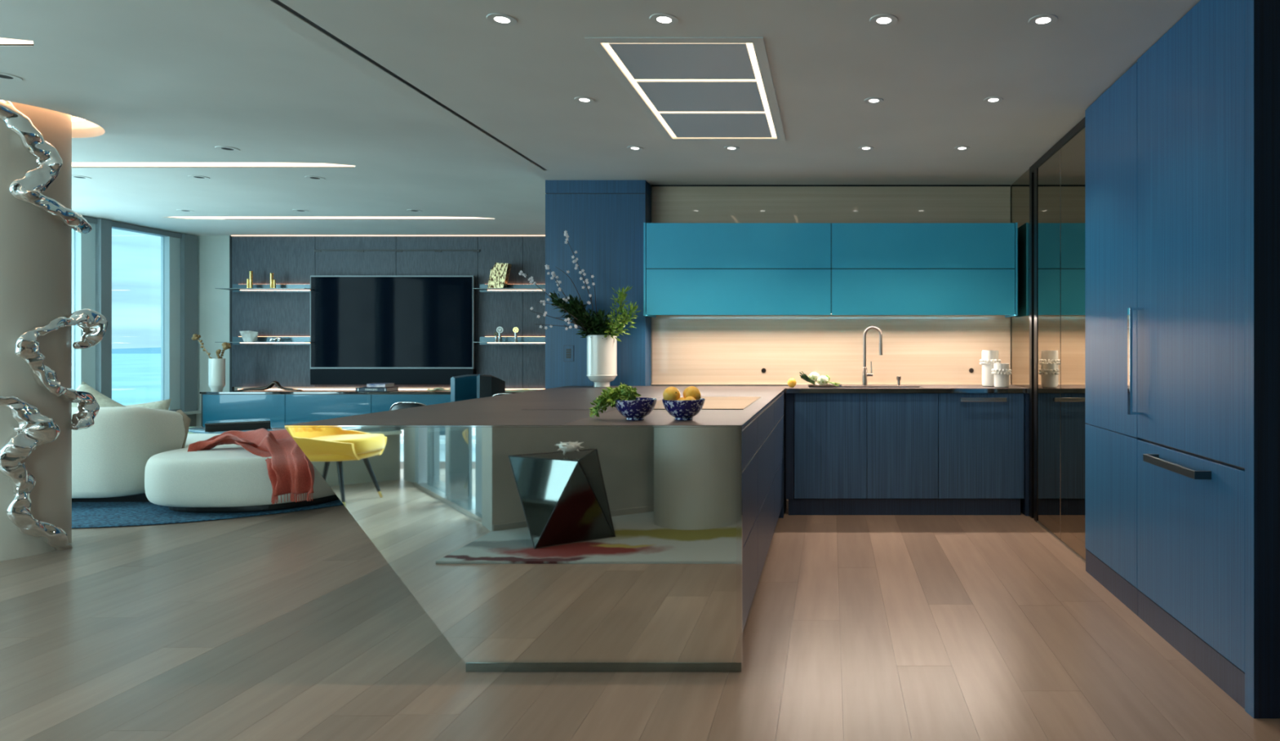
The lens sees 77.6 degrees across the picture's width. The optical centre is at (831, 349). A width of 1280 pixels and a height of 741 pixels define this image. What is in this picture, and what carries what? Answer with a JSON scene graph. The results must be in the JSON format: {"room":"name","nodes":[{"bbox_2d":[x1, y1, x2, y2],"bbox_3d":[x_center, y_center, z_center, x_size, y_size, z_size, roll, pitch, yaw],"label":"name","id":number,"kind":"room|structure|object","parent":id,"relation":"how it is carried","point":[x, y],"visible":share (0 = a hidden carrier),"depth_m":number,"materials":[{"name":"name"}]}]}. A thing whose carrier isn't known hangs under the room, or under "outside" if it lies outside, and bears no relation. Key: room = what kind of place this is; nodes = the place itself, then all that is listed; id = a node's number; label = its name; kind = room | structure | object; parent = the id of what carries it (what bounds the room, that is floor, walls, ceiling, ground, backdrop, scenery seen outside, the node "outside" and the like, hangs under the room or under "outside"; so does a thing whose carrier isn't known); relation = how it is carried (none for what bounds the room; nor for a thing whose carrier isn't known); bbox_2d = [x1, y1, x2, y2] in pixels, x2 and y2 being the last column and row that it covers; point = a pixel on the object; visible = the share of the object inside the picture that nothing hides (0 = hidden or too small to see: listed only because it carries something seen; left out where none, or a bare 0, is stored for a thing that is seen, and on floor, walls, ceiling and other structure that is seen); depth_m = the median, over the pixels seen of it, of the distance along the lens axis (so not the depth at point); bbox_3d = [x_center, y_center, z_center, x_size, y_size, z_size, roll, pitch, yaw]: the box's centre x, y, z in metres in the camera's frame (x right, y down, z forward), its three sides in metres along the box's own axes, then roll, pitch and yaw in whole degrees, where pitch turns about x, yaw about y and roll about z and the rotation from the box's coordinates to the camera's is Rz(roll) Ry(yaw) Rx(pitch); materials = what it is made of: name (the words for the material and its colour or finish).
{"room":"open-plan kitchen","nodes":[
{"label":"open-plan kitchen","id":0,"kind":"room"},
{"bbox_2d":[186,413,195,426],"bbox_3d":[-7.880,0.995,5.510,0.180,0.430,7.820,0,0,0],"label":"wall","id":1,"kind":"structure","parent":0,"point":[193,422],"depth_m":9.38,"materials":[{"name":"grey paint"}]},
{"bbox_2d":[71,215,97,390],"bbox_3d":[-7.810,-0.318,4.890,0.160,2.135,6.480,0,0,0],"label":"window","id":2,"kind":"structure","parent":1,"relation":"in","point":[83,246],"depth_m":8.00,"materials":[{"name":"grey"}]},
{"bbox_2d":[95,218,197,412],"bbox_3d":[-7.810,-0.318,8.755,0.160,2.135,1.250,0,0,0],"label":"window","id":3,"kind":"structure","parent":1,"relation":"in","point":[179,251],"depth_m":9.06,"materials":[{"name":"grey"}]},
{"bbox_2d":[0,0,546,235],"bbox_3d":[-5.107,-1.420,3.960,5.765,0.060,11.040,0,0,0],"label":"ceiling","id":4,"kind":"structure","parent":0,"point":[165,81],"depth_m":4.93,"materials":[{"name":"paint"}]},
{"bbox_2d":[0,72,22,81],"bbox_3d":[-4.213,-1.388,3.909,0.138,0.004,0.138,0,0,0],"label":"recessed light","id":5,"kind":"object","parent":4,"relation":"in","point":[6,77],"visible":1,"depth_m":3.93,"materials":[{"name":"white"}]},
{"bbox_2d":[0,37,33,45],"bbox_3d":[-5.000,-1.446,3.450,2.800,0.109,0.140,0,0,0],"label":"light","id":6,"kind":"object","parent":4,"relation":"attached to","point":[2,41],"visible":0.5,"depth_m":3.49,"materials":[{"name":"paint"}]},
{"bbox_2d":[71,115,105,137],"bbox_3d":[-4.980,-1.468,4.590,0.930,0.154,0.930,0,0,0],"label":"light","id":7,"kind":"object","parent":4,"relation":"attached to","point":[77,122],"visible":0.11,"depth_m":5.05,"materials":[{"name":"paint"}]},
{"bbox_2d":[187,175,209,179],"bbox_3d":[-5.106,-1.388,6.203,0.138,0.004,0.138,0,0,0],"label":"recessed light","id":8,"kind":"object","parent":4,"relation":"in","point":[190,176],"visible":1,"depth_m":6.20,"materials":[{"name":"white"}]},
{"bbox_2d":[71,162,355,167],"bbox_3d":[-5.450,-1.446,5.800,3.700,0.109,0.170,0,0,0],"label":"light","id":9,"kind":"object","parent":4,"relation":"attached to","point":[73,164],"visible":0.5,"depth_m":5.81,"materials":[{"name":"paint"}]},
{"bbox_2d":[214,146,239,151],"bbox_3d":[-4.185,-1.388,5.323,0.138,0.004,0.138,0,0,0],"label":"recessed light","id":10,"kind":"object","parent":4,"relation":"in","point":[220,148],"visible":1,"depth_m":5.32,"materials":[{"name":"white metal"}]},
{"bbox_2d":[304,176,324,180],"bbox_3d":[-4.187,-1.388,6.229,0.138,0.004,0.138,0,0,0],"label":"recessed light","id":11,"kind":"object","parent":4,"relation":"in","point":[316,178],"visible":1,"depth_m":6.23,"materials":[{"name":"white"}]},
{"bbox_2d":[166,217,492,219],"bbox_3d":[-5.315,-1.446,8.150,3.490,0.109,0.190,0,0,0],"label":"light","id":12,"kind":"object","parent":4,"relation":"attached to","point":[195,218],"visible":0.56,"depth_m":8.20,"materials":[{"name":"paint"}]},
{"bbox_2d":[173,217,492,218],"bbox_3d":[-5.315,-1.402,8.150,3.490,0.008,0.190,0,0,0],"label":"diffuser","id":13,"kind":"object","parent":12,"relation":"attached to","point":[174,217],"depth_m":8.19,"materials":[{"name":"beige"}]},
{"bbox_2d":[195,235,545,426],"bbox_3d":[-5.048,-0.090,9.454,5.885,2.600,0.172,0,0,0],"label":"wall","id":14,"kind":"structure","parent":0,"point":[223,261],"depth_m":9.38,"materials":[{"name":"wood"}]},
{"bbox_2d":[214,284,314,292],"bbox_3d":[-6.787,-0.744,9.249,1.062,0.098,0.259,0,0,0],"label":"wall shelf","id":15,"kind":"object","parent":14,"relation":"attached to","point":[236,287],"visible":0.98,"depth_m":9.34,"materials":[{"name":"silver metal"}]},
{"bbox_2d":[246,271,253,288],"bbox_3d":[-6.995,-0.832,9.240,0.072,0.215,0.044,0,0,0],"label":"candlestick","id":16,"kind":"object","parent":15,"relation":"on","point":[249,282],"visible":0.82,"depth_m":9.23,"materials":[{"name":"gold metal"}]},
{"bbox_2d":[270,273,275,288],"bbox_3d":[-6.719,-0.820,9.240,0.072,0.190,0.044,0,0,0],"label":"candlestick","id":17,"kind":"object","parent":15,"relation":"on","point":[273,282],"visible":0.79,"depth_m":9.23,"materials":[{"name":"gold metal"}]},
{"bbox_2d":[214,336,314,344],"bbox_3d":[-6.787,-0.105,9.249,1.062,0.098,0.259,0,0,0],"label":"wall shelf","id":18,"kind":"object","parent":14,"relation":"attached to","point":[261,340],"visible":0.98,"depth_m":9.34,"materials":[{"name":"silver metal"}]},
{"bbox_2d":[240,330,257,342],"bbox_3d":[-6.998,-0.153,9.245,0.200,0.135,0.110,0,0,0],"label":"bowl","id":19,"kind":"object","parent":18,"relation":"on","point":[246,335],"visible":0.91,"depth_m":9.20,"materials":[{"name":"white ceramic"}]},
{"bbox_2d":[310,275,474,368],"bbox_3d":[-5.318,-0.327,9.332,1.974,1.127,0.093,0,0,0],"label":"television","id":20,"kind":"object","parent":14,"relation":"attached to","point":[357,322],"visible":1,"depth_m":9.29,"materials":[{"name":"black glass"}]},
{"bbox_2d":[310,368,476,384],"bbox_3d":[-5.318,0.335,9.335,1.974,0.190,0.089,0,0,0],"label":"soundbar","id":21,"kind":"object","parent":14,"relation":"attached to","point":[317,376],"visible":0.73,"depth_m":9.29,"materials":[{"name":"black plastic"}]},
{"bbox_2d":[472,336,545,344],"bbox_3d":[-3.254,-0.105,9.249,2.038,0.098,0.259,0,0,0],"label":"wall shelf","id":22,"kind":"object","parent":14,"relation":"attached to","point":[486,340],"visible":0.36,"depth_m":9.34,"materials":[{"name":"silver metal"}]},
{"bbox_2d":[496,326,503,342],"bbox_3d":[-3.987,-0.178,9.240,0.080,0.185,0.043,0,0,0],"label":"trophy","id":23,"kind":"object","parent":22,"relation":"on","point":[500,330],"visible":0.98,"depth_m":9.23,"materials":[{"name":"silver metal"}]},
{"bbox_2d":[512,327,519,342],"bbox_3d":[-3.794,-0.175,9.240,0.068,0.179,0.043,0,0,0],"label":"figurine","id":24,"kind":"object","parent":22,"relation":"on","point":[515,330],"visible":0.98,"depth_m":9.23,"materials":[{"name":"gold metal"}]},
{"bbox_2d":[472,284,545,292],"bbox_3d":[-3.254,-0.744,9.249,2.038,0.098,0.259,0,0,0],"label":"wall shelf","id":25,"kind":"object","parent":14,"relation":"attached to","point":[483,287],"visible":0.36,"depth_m":9.34,"materials":[{"name":"silver metal"}]},
{"bbox_2d":[487,262,511,288],"bbox_3d":[-3.992,-0.879,9.240,0.256,0.310,0.110,0,0,0],"label":"sculpture","id":26,"kind":"object","parent":25,"relation":"on","point":[500,273],"visible":0.98,"depth_m":9.19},
{"bbox_2d":[545,180,650,389],"bbox_3d":[-1.836,-0.052,6.067,0.778,2.525,0.184,0,0,0],"label":"pier","id":27,"kind":"object","parent":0,"point":[603,220],"visible":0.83,"depth_m":5.97,"materials":[{"name":"blue wood"}]},
{"bbox_2d":[563,345,573,361],"bbox_3d":[-2.042,0.033,5.970,0.080,0.126,0.008,0,0,0],"label":"wall control","id":28,"kind":"object","parent":27,"relation":"attached to","point":[568,350],"visible":1,"depth_m":5.97,"materials":[{"name":"blue plastic"}]},
{"bbox_2d":[0,500,1279,740],"bbox_3d":[-2.895,1.270,3.440,10.190,0.120,12.080,0,0,0],"label":"floor","id":29,"kind":"structure","parent":0,"point":[291,626],"depth_m":3.04,"materials":[{"name":"brown wood"}]},
{"bbox_2d":[0,102,71,560],"bbox_3d":[-4.980,-0.165,4.590,0.626,2.750,0.626,0,0,0],"label":"column","id":30,"kind":"structure","parent":29,"relation":"on","point":[36,246],"depth_m":4.52,"materials":[{"name":"beige paint"}]},
{"bbox_2d":[0,395,72,551],"bbox_3d":[-4.655,0.742,4.494,0.208,0.968,0.378,0,0,0],"label":"wall sculpture","id":31,"kind":"object","parent":30,"relation":"attached to","point":[34,429],"visible":0.98,"depth_m":4.41,"materials":[{"name":"silver metal"}]},
{"bbox_2d":[0,99,92,234],"bbox_3d":[-4.669,-1.096,4.569,0.225,0.743,0.576,0,0,0],"label":"wall sculpture","id":32,"kind":"object","parent":30,"relation":"attached to","point":[28,188],"visible":0.98,"depth_m":4.46,"materials":[{"name":"silver metal"}]},
{"bbox_2d":[14,308,107,430],"bbox_3d":[-4.674,0.123,4.665,0.176,0.752,0.552,0,0,0],"label":"wall sculpture","id":33,"kind":"object","parent":30,"relation":"attached to","point":[94,325],"visible":1,"depth_m":4.67,"materials":[{"name":"silver metal"}]},
{"bbox_2d":[71,499,343,528],"bbox_3d":[-5.300,1.202,7.020,3.720,0.016,3.720,0,0,0],"label":"round rug","id":34,"kind":"object","parent":29,"relation":"on","point":[84,514],"visible":0.22,"depth_m":5.54,"materials":[{"name":"blue carpet"}]},
{"bbox_2d":[71,406,339,512],"bbox_3d":[-5.455,0.817,6.340,3.330,0.753,1.800,0,0,0],"label":"sofa","id":35,"kind":"object","parent":34,"relation":"on","point":[129,454],"visible":0.61,"depth_m":5.72,"materials":[{"name":"beige fabric"}]},
{"bbox_2d":[71,381,124,407],"bbox_3d":[-5.928,0.550,6.130,0.627,0.623,0.277,0,0,-6],"label":"cushion","id":36,"kind":"object","parent":35,"relation":"on","point":[103,401],"visible":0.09,"depth_m":6.15,"materials":[{"name":"fabric"}]},
{"bbox_2d":[124,399,171,410],"bbox_3d":[-5.666,0.630,6.220,0.607,0.493,0.271,0,0,-6],"label":"cushion","id":37,"kind":"object","parent":35,"relation":"on","point":[164,404],"visible":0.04,"depth_m":6.25,"materials":[{"name":"fabric"}]},
{"bbox_2d":[186,428,314,504],"bbox_3d":[-4.326,0.851,5.813,1.211,0.475,0.863,0,0,0],"label":"throw blanket","id":38,"kind":"object","parent":35,"relation":"on","point":[290,470],"visible":0.94,"depth_m":5.63,"materials":[{"name":"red fabric"}]},
{"bbox_2d":[188,421,311,434],"bbox_3d":[-5.350,0.992,7.860,2.300,0.403,1.160,0,0,0],"label":"coffee table","id":39,"kind":"object","parent":34,"relation":"on","point":[273,425],"visible":0.06,"depth_m":7.69,"materials":[{"name":"blue"}]},
{"bbox_2d":[204,417,271,431],"bbox_3d":[-5.862,0.749,7.600,0.504,0.082,0.344,0,0,-36],"label":"box","id":40,"kind":"object","parent":39,"relation":"on","point":[250,424],"visible":1,"depth_m":7.49,"materials":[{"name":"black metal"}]},
{"bbox_2d":[199,388,545,426],"bbox_3d":[-4.733,0.846,9.072,4.977,0.728,0.593,0,0,0],"label":"media console","id":41,"kind":"object","parent":29,"relation":"on","point":[278,405],"visible":0.2,"depth_m":8.78,"materials":[{"name":"blue laminate"}]},
{"bbox_2d":[208,358,225,391],"bbox_3d":[-7.160,0.299,8.950,0.156,0.382,0.156,0,0,0],"label":"vase","id":42,"kind":"object","parent":41,"relation":"on","point":[216,366],"visible":1,"depth_m":8.89,"materials":[{"name":"white ceramic"}]},
{"bbox_2d":[191,333,212,358],"bbox_3d":[-7.295,0.032,8.948,0.279,0.421,0.080,0,0,0],"label":"stem","id":43,"kind":"object","parent":42,"relation":"in","point":[195,337],"visible":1,"depth_m":8.94,"materials":[{"name":"beige plant"}]},
{"bbox_2d":[220,342,231,358],"bbox_3d":[-7.086,0.080,8.945,0.157,0.323,0.089,0,0,0],"label":"stem","id":44,"kind":"object","parent":42,"relation":"in","point":[225,345],"visible":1,"depth_m":8.94,"materials":[{"name":"beige plant"}]},
{"bbox_2d":[235,381,302,391],"bbox_3d":[-6.559,0.429,8.950,0.789,0.119,0.060,0,0,0],"label":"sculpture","id":45,"kind":"object","parent":41,"relation":"on","point":[277,384],"visible":1,"depth_m":8.93,"materials":[{"name":"brown wood"}]},
{"bbox_2d":[355,386,398,391],"bbox_3d":[-5.292,0.466,8.954,0.356,0.048,0.252,0,0,0],"label":"book","id":46,"kind":"object","parent":41,"relation":"on","point":[361,388],"visible":0.99,"depth_m":8.83,"materials":[{"name":"blue paper"}]},
{"bbox_2d":[366,382,394,387],"bbox_3d":[-5.241,0.418,8.935,0.213,0.045,0.190,0,0,0],"label":"book","id":47,"kind":"object","parent":46,"relation":"on","point":[373,384],"visible":1,"depth_m":8.84,"materials":[{"name":"white paper"}]},
{"bbox_2d":[426,387,539,391],"bbox_3d":[-4.011,0.466,8.950,1.410,0.043,0.054,0,0,0],"label":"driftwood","id":48,"kind":"object","parent":41,"relation":"on","point":[436,388],"visible":0.44,"depth_m":8.93,"materials":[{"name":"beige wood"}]},
{"bbox_2d":[389,401,426,410],"bbox_3d":[-3.214,0.805,6.003,0.410,0.813,0.402,0,0,0],"label":"armchair","id":49,"kind":"object","parent":29,"relation":"on","point":[402,405],"visible":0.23,"depth_m":5.81,"materials":[{"name":"silver metal"}]},
{"bbox_2d":[450,374,505,402],"bbox_3d":[-3.624,0.734,7.761,0.441,0.952,0.622,0,0,0],"label":"armchair","id":50,"kind":"object","parent":29,"relation":"on","point":[466,387],"visible":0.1,"depth_m":7.84,"materials":[{"name":"blue leather"}]},
{"bbox_2d":[284,386,786,671],"bbox_3d":[-1.192,0.747,4.418,1.716,0.926,3.084,0,0,0],"label":"kitchen island","id":51,"kind":"object","parent":29,"relation":"on","point":[535,532],"visible":0.98,"depth_m":2.88,"materials":[{"name":"silver metal"}]},
{"bbox_2d":[586,335,617,387],"bbox_3d":[-1.732,0.090,5.800,0.224,0.390,0.224,0,0,0],"label":"vase","id":52,"kind":"object","parent":51,"relation":"on","point":[602,353],"visible":0.94,"depth_m":5.71,"materials":[{"name":"white ceramic"}]},
{"bbox_2d":[519,267,574,319],"bbox_3d":[-2.040,-0.270,5.745,0.571,0.674,0.121,0,0,0],"label":"branch","id":53,"kind":"object","parent":52,"relation":"in","point":[521,271],"visible":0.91,"depth_m":5.72,"materials":[{"name":"grey plant"}]},
{"bbox_2d":[529,306,589,335],"bbox_3d":[-1.977,-0.121,5.680,0.444,0.375,0.250,0,0,0],"label":"branch","id":54,"kind":"object","parent":52,"relation":"in","point":[531,308],"visible":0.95,"depth_m":5.59,"materials":[{"name":"grey plant"}]},
{"bbox_2d":[544,264,576,313],"bbox_3d":[-1.943,-0.282,5.751,0.376,0.698,0.108,0,0,0],"label":"branch","id":55,"kind":"object","parent":52,"relation":"in","point":[547,266],"visible":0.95,"depth_m":5.71,"materials":[{"name":"grey plant"}]},
{"bbox_2d":[533,320,586,333],"bbox_3d":[-1.973,-0.076,5.723,0.436,0.286,0.164,0,0,0],"label":"branch","id":56,"kind":"object","parent":52,"relation":"in","point":[540,326],"visible":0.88,"depth_m":5.66,"materials":[{"name":"grey plant"}]},
{"bbox_2d":[549,292,595,337],"bbox_3d":[-1.912,-0.184,5.732,0.358,0.502,0.214,0,0,0],"label":"leafy branch","id":57,"kind":"object","parent":52,"relation":"in","point":[557,302],"visible":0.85,"depth_m":5.69,"materials":[{"name":"green plant"}]},
{"bbox_2d":[563,230,593,318],"bbox_3d":[-1.873,-0.410,5.750,0.250,0.953,0.109,0,0,0],"label":"branch","id":58,"kind":"object","parent":52,"relation":"in","point":[565,233],"visible":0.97,"depth_m":5.72,"materials":[{"name":"grey plant"}]},
{"bbox_2d":[564,293,602,335],"bbox_3d":[-1.842,-0.172,5.737,0.310,0.477,0.198,0,0,0],"label":"leafy branch","id":59,"kind":"object","parent":52,"relation":"in","point":[575,303],"visible":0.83,"depth_m":5.69,"materials":[{"name":"green plant"}]},
{"bbox_2d":[590,308,612,339],"bbox_3d":[-1.721,-0.120,5.740,0.193,0.371,0.205,0,0,0],"label":"leafy branch","id":60,"kind":"object","parent":52,"relation":"in","point":[601,314],"visible":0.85,"depth_m":5.70,"materials":[{"name":"green plant"}]},
{"bbox_2d":[604,285,631,339],"bbox_3d":[-1.612,-0.206,5.729,0.273,0.543,0.182,0,0,0],"label":"leafy branch","id":61,"kind":"object","parent":52,"relation":"in","point":[621,297],"visible":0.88,"depth_m":5.71,"materials":[{"name":"green plant"}]},
{"bbox_2d":[602,302,640,342],"bbox_3d":[-1.569,-0.147,5.723,0.297,0.426,0.192,0,0,0],"label":"leafy branch","id":62,"kind":"object","parent":52,"relation":"in","point":[620,327],"visible":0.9,"depth_m":5.71,"materials":[{"name":"green plant"}]},
{"bbox_2d":[614,397,657,420],"bbox_3d":[-0.791,0.243,3.100,0.172,0.084,0.172,0,0,0],"label":"bowl","id":63,"kind":"object","parent":51,"relation":"on","point":[637,410],"visible":0.99,"depth_m":3.04,"materials":[{"name":"ceramic"}]},
{"bbox_2d":[588,382,641,417],"bbox_3d":[-0.876,0.205,3.087,0.225,0.148,0.148,0,0,0],"label":"bunch","id":64,"kind":"object","parent":63,"relation":"in","point":[623,392],"visible":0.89,"depth_m":3.06,"materials":[{"name":"green plant"}]},
{"bbox_2d":[662,398,705,420],"bbox_3d":[-0.596,0.243,3.100,0.172,0.084,0.172,0,0,0],"label":"bowl","id":65,"kind":"object","parent":51,"relation":"on","point":[685,410],"visible":0.92,"depth_m":3.04,"materials":[{"name":"ceramic"}]},
{"bbox_2d":[662,386,679,400],"bbox_3d":[-0.642,0.185,3.090,0.069,0.069,0.069,0,0,0],"label":"lemon","id":66,"kind":"object","parent":65,"relation":"in","point":[670,393],"visible":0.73,"depth_m":3.06,"materials":[{"name":"yellow food"}]},
{"bbox_2d":[682,386,701,399],"bbox_3d":[-0.564,0.184,3.110,0.074,0.069,0.069,0,0,0],"label":"lemon","id":67,"kind":"object","parent":65,"relation":"in","point":[691,391],"visible":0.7,"depth_m":3.09,"materials":[{"name":"yellow food"}]},
{"bbox_2d":[653,396,761,409],"bbox_3d":[-0.677,0.283,4.080,0.526,0.004,0.920,0,0,0],"label":"cutting board","id":68,"kind":"object","parent":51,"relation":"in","point":[710,402],"visible":0.43,"depth_m":4.03,"materials":[{"name":"beige wood"}]},
{"bbox_2d":[785,393,1029,515],"bbox_3d":[0.549,0.764,5.850,1.771,0.891,0.616,0,0,0],"label":"base cabinet","id":69,"kind":"object","parent":29,"relation":"on","point":[846,454],"visible":0.99,"depth_m":5.58,"materials":[{"name":"blue wood"}]},
{"bbox_2d":[651,383,1029,393],"bbox_3d":[-0.001,0.295,5.860,2.871,0.045,0.598,0,0,0],"label":"countertop","id":70,"kind":"structure","parent":69,"relation":"on","point":[798,388],"depth_m":5.56,"materials":[{"name":"brown stone"}]},
{"bbox_2d":[787,377,795,387],"bbox_3d":[-0.293,0.249,5.720,0.066,0.076,0.066,0,0,0],"label":"lemon","id":71,"kind":"object","parent":70,"relation":"on","point":[791,382],"visible":1,"depth_m":5.70,"materials":[{"name":"yellow food"}]},
{"bbox_2d":[807,384,842,387],"bbox_3d":[-0.048,0.274,5.730,0.260,0.020,0.177,0,0,0],"label":"tray","id":72,"kind":"object","parent":70,"relation":"on","point":[809,385],"visible":0.88,"depth_m":5.67,"materials":[{"name":"brown metal"}]},
{"bbox_2d":[799,371,814,384],"bbox_3d":[-0.179,0.215,5.721,0.120,0.104,0.043,0,0,0],"label":"chives","id":73,"kind":"object","parent":72,"relation":"on","point":[804,376],"visible":1,"depth_m":5.71,"materials":[{"name":"green plant"}]},
{"bbox_2d":[808,372,820,382],"bbox_3d":[-0.128,0.209,5.770,0.104,0.075,0.104,0,0,0],"label":"cauliflower","id":74,"kind":"object","parent":72,"relation":"on","point":[814,376],"visible":0.79,"depth_m":5.74,"materials":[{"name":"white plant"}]},
{"bbox_2d":[816,375,828,385],"bbox_3d":[-0.061,0.233,5.690,0.104,0.074,0.104,0,0,0],"label":"cauliflower","id":75,"kind":"object","parent":72,"relation":"on","point":[821,380],"visible":0.98,"depth_m":5.66,"materials":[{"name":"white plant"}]},
{"bbox_2d":[808,386,920,387],"bbox_3d":[0.253,0.387,5.780,0.857,0.196,0.238,0,0,0],"label":"sink","id":76,"kind":"object","parent":70,"relation":"in","point":[808,387],"visible":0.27,"depth_m":5.89,"materials":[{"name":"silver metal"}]},
{"bbox_2d":[862,325,882,386],"bbox_3d":[0.321,0.051,5.977,0.159,0.468,0.044,0,0,0],"label":"tap","id":77,"kind":"object","parent":70,"relation":"on","point":[864,374],"visible":1,"depth_m":5.97,"materials":[{"name":"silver metal"}]},
{"bbox_2d":[979,350,1000,386],"bbox_3d":[1.213,0.147,5.860,0.163,0.275,0.163,0,0,0],"label":"jar","id":78,"kind":"object","parent":70,"relation":"on","point":[989,357],"visible":0.89,"depth_m":5.80,"materials":[{"name":"white ceramic"}]},
{"bbox_2d":[991,363,1012,387],"bbox_3d":[1.264,0.195,5.700,0.149,0.178,0.149,0,0,0],"label":"jar","id":79,"kind":"object","parent":70,"relation":"on","point":[1002,372],"visible":1,"depth_m":5.65,"materials":[{"name":"white ceramic"}]},
{"bbox_2d":[1010,117,1086,563],"bbox_3d":[1.462,-0.051,5.177,0.056,2.523,1.962,0,0,0],"label":"glass door","id":80,"kind":"structure","parent":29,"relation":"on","point":[1047,201],"depth_m":4.98,"materials":[{"name":"black glass"}]},
{"bbox_2d":[1084,0,1279,718],"bbox_3d":[1.712,-0.051,3.355,0.776,2.523,1.678,0,0,0],"label":"tall cabinet","id":81,"kind":"object","parent":29,"relation":"on","point":[1182,150],"visible":1,"depth_m":2.94,"materials":[{"name":"blue wood"}]},
{"bbox_2d":[240,0,1199,185],"bbox_3d":[-0.013,-1.365,1.820,4.425,0.100,8.880,0,0,0],"label":"ceiling","id":82,"kind":"structure","parent":0,"point":[933,70],"depth_m":3.68,"materials":[{"name":"paint"}]},
{"bbox_2d":[271,0,546,169],"bbox_3d":[-2.100,-1.366,3.230,0.029,0.094,4.850,0,0,0],"label":"trim","id":83,"kind":"structure","parent":82,"relation":"attached to","point":[277,2],"depth_m":3.65,"materials":[{"name":"black metal"}]},
{"bbox_2d":[486,13,517,26],"bbox_3d":[-1.312,-1.313,3.061,0.114,0.004,0.114,0,0,0],"label":"recessed light","id":84,"kind":"object","parent":82,"relation":"in","point":[499,19],"visible":1,"depth_m":3.06,"materials":[{"name":"white"}]},
{"bbox_2d":[574,96,594,103],"bbox_3d":[-1.300,-1.313,4.046,0.102,0.004,0.102,0,0,0],"label":"recessed light","id":85,"kind":"object","parent":82,"relation":"in","point":[580,99],"visible":1,"depth_m":4.04,"materials":[{"name":"white"}]},
{"bbox_2d":[626,146,643,150],"bbox_3d":[-1.282,-1.313,5.018,0.102,0.004,0.102,0,0,0],"label":"recessed light","id":86,"kind":"object","parent":82,"relation":"in","point":[631,148],"visible":1,"depth_m":5.01,"materials":[{"name":"white metal"}]},
{"bbox_2d":[649,13,679,26],"bbox_3d":[-0.666,-1.313,3.061,0.114,0.004,0.114,0,0,0],"label":"recessed light","id":87,"kind":"object","parent":82,"relation":"in","point":[660,19],"visible":1,"depth_m":3.06,"materials":[{"name":"white"}]},
{"bbox_2d":[584,36,785,141],"bbox_3d":[-0.662,-1.322,4.032,0.751,0.026,1.596,0,0,0],"label":"range hood","id":88,"kind":"object","parent":82,"relation":"attached to","point":[689,88],"visible":0.99,"depth_m":3.79,"materials":[{"name":"white metal"}]},
{"bbox_2d":[857,146,874,150],"bbox_3d":[0.228,-1.313,5.018,0.102,0.004,0.102,0,0,0],"label":"recessed light","id":89,"kind":"object","parent":82,"relation":"in","point":[862,148],"visible":1,"depth_m":5.01,"materials":[{"name":"white metal"}]},
{"bbox_2d":[864,97,883,104],"bbox_3d":[0.225,-1.313,4.058,0.102,0.004,0.102,0,0,0],"label":"recessed light","id":90,"kind":"object","parent":82,"relation":"in","point":[873,100],"visible":1,"depth_m":4.05,"materials":[{"name":"white"}]},
{"bbox_2d":[869,13,897,26],"bbox_3d":[0.210,-1.313,3.067,0.114,0.004,0.114,0,0,0],"label":"recessed light","id":91,"kind":"object","parent":82,"relation":"in","point":[882,20],"visible":1,"depth_m":3.06,"materials":[{"name":"white"}]},
{"bbox_2d":[983,96,1003,103],"bbox_3d":[0.854,-1.313,4.046,0.102,0.004,0.102,0,0,0],"label":"recessed light","id":92,"kind":"object","parent":82,"relation":"in","point":[993,100],"visible":1,"depth_m":4.04,"materials":[{"name":"white"}]},
{"bbox_2d":[1028,13,1057,26],"bbox_3d":[0.846,-1.313,3.067,0.114,0.004,0.114,0,0,0],"label":"recessed light","id":93,"kind":"object","parent":82,"relation":"in","point":[1044,20],"visible":1,"depth_m":3.06,"materials":[{"name":"white"}]},
{"bbox_2d":[650,185,1028,500],"bbox_3d":[-0.013,-0.102,6.220,4.425,2.625,0.120,0,0,0],"label":"wall","id":94,"kind":"structure","parent":0,"point":[651,185],"depth_m":6.16,"materials":[{"name":"grey paint"}]},
{"bbox_2d":[643,222,1017,317],"bbox_3d":[-0.005,-0.605,5.976,2.825,0.702,0.351,0,0,0],"label":"upper cabinet","id":95,"kind":"object","parent":94,"relation":"attached to","point":[690,268],"visible":1,"depth_m":5.80,"materials":[{"name":"teal metal"}]},
{"bbox_2d":[651,185,1010,186],"bbox_3d":[-0.003,-1.309,6.154,2.874,0.012,0.011,0,0,0],"label":"trim","id":96,"kind":"structure","parent":94,"relation":"attached to","point":[651,185],"depth_m":6.15,"materials":[{"name":"black metal"}]},
{"bbox_2d":[652,186,1010,383],"bbox_3d":[-0.001,-0.509,6.155,2.869,1.588,0.007,0,0,0],"label":"backsplash","id":97,"kind":"structure","parent":94,"relation":"attached to","point":[686,348],"depth_m":6.15,"materials":[{"name":"beige paint"}]},
{"label":"outside","id":98,"kind":"structure","parent":0,"visible":0},
{"bbox_2d":[111,347,160,353],"bbox_3d":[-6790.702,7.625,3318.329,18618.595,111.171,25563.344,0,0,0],"label":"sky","id":99,"kind":"structure","parent":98,"point":[141,350],"depth_m":8883.94,"materials":[{"name":"blue"}]},
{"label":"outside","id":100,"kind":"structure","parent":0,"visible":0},
{"bbox_2d":[111,353,160,405],"bbox_3d":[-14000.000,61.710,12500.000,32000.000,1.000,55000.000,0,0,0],"label":"sea","id":101,"kind":"structure","parent":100,"point":[135,377],"depth_m":1615.91,"materials":[{"name":"liquid"}]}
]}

